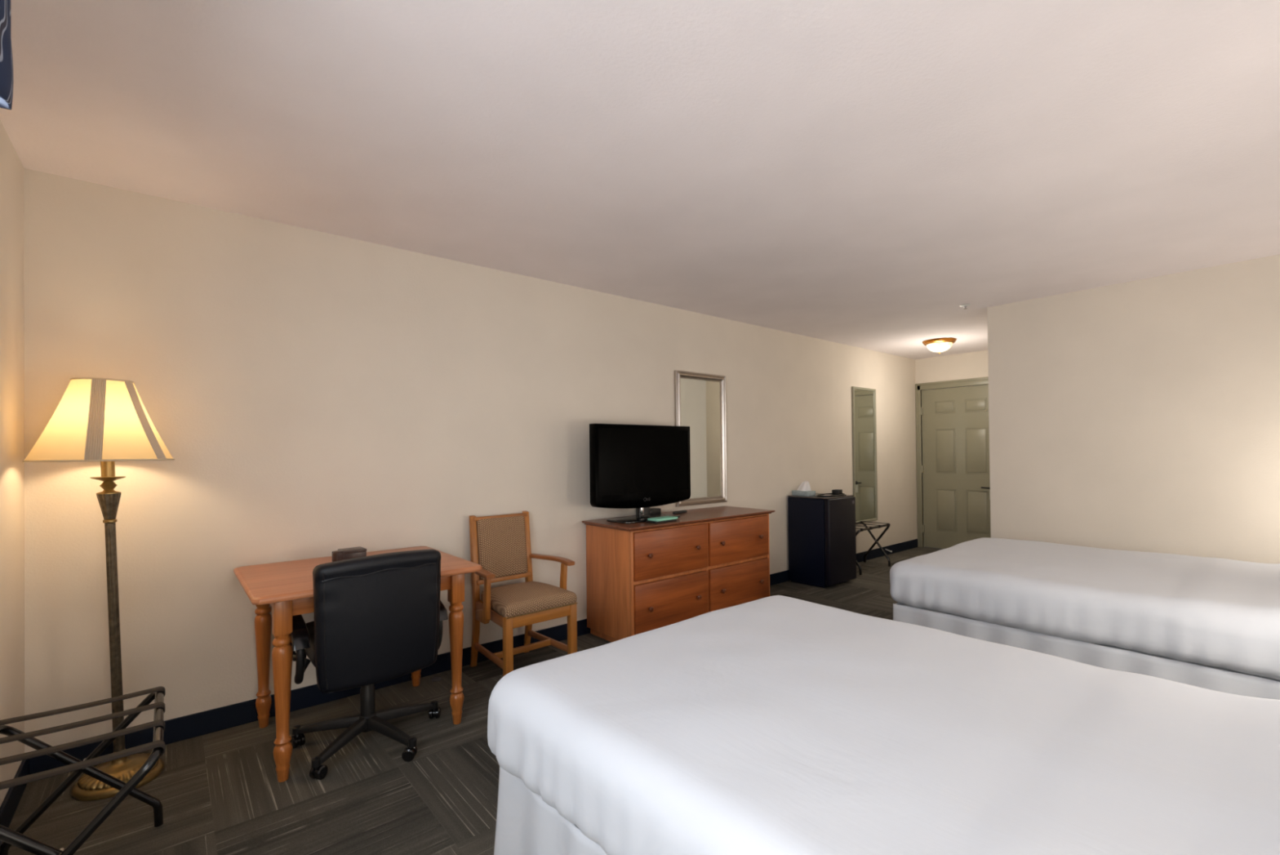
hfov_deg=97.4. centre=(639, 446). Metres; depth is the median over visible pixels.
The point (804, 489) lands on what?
tissue box
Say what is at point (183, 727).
baseboard
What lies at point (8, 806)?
baseboard
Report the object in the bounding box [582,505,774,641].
dresser
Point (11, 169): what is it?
wall
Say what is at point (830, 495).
serving tray
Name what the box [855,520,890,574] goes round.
luggage rack
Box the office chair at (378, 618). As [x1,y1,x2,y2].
[289,548,448,779]
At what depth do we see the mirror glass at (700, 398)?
4.75 m
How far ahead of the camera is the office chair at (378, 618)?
2.25 m
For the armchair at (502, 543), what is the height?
0.904 m
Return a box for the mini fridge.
[787,493,856,587]
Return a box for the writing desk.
[233,546,482,782]
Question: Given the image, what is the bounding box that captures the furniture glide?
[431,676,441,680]
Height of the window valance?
0.413 m
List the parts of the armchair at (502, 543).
post, arm, seat rail, rail, backrest, rail, leg, post, seat, seat rail, nail trim, arm, leg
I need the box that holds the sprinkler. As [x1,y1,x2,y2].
[960,303,971,309]
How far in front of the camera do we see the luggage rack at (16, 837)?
1.66 m
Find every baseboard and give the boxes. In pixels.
[0,758,28,845]
[28,538,917,774]
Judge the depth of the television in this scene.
3.93 m
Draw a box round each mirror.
[674,369,727,506]
[851,386,877,522]
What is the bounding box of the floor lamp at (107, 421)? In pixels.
[22,377,174,800]
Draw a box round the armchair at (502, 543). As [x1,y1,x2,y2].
[469,510,577,676]
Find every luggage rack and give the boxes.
[0,685,165,854]
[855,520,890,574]
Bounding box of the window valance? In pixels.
[0,0,13,110]
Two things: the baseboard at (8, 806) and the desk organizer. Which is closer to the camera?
the baseboard at (8, 806)
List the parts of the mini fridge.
panel, door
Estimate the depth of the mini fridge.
5.29 m
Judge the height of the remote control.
0.018 m
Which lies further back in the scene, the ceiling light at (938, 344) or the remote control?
the ceiling light at (938, 344)
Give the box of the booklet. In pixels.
[645,515,677,523]
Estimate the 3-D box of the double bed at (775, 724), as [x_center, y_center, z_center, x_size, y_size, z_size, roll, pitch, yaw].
[0.713,0.938,1.333,1.436,0.694,2.012,0,-1,-40]
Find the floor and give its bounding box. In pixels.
[1,546,942,854]
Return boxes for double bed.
[487,595,1279,854]
[889,537,1279,699]
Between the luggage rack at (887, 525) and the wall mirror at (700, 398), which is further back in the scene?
the luggage rack at (887, 525)
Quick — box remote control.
[672,509,687,514]
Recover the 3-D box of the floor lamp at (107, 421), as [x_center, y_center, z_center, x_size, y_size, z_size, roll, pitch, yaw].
[-2.104,0.532,2.208,0.430,1.582,0.430,0,-1,-32]
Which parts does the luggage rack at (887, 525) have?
leg frame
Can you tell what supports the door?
in the wall at (973, 364)
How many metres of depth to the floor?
2.16 m
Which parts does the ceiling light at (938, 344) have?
lamp shade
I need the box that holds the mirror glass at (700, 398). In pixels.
[680,377,721,497]
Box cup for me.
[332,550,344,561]
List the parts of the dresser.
knob, knob, drawer, drawer, frame, drawer, drawer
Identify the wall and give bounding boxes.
[0,120,24,805]
[23,168,917,752]
[915,350,988,546]
[986,254,1279,563]
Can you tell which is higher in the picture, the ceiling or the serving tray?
the ceiling
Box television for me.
[589,423,690,523]
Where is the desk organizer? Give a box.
[331,546,366,561]
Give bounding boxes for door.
[915,377,991,548]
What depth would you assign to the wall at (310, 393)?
2.90 m
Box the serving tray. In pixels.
[814,493,846,497]
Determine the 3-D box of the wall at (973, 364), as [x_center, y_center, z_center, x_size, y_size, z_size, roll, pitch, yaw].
[4.172,0.075,6.774,0.120,2.440,1.600,0,-1,-40]
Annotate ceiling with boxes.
[0,0,1279,359]
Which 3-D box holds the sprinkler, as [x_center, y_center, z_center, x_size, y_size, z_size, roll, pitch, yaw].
[2.643,-1.131,4.569,0.084,0.032,0.084,0,-1,-40]
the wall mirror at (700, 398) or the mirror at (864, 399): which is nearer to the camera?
the wall mirror at (700, 398)
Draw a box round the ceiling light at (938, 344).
[922,337,956,353]
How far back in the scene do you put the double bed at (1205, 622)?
2.60 m
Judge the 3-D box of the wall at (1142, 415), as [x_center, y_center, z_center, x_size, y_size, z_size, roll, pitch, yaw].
[3.656,0.055,3.824,0.120,2.440,2.250,0,-1,-40]
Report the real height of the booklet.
0.028 m
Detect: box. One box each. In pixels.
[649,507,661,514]
[791,480,815,496]
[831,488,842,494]
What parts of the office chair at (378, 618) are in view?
armrest, seat, leg, leg, backrest, leg, leg, armrest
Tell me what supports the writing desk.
on the floor

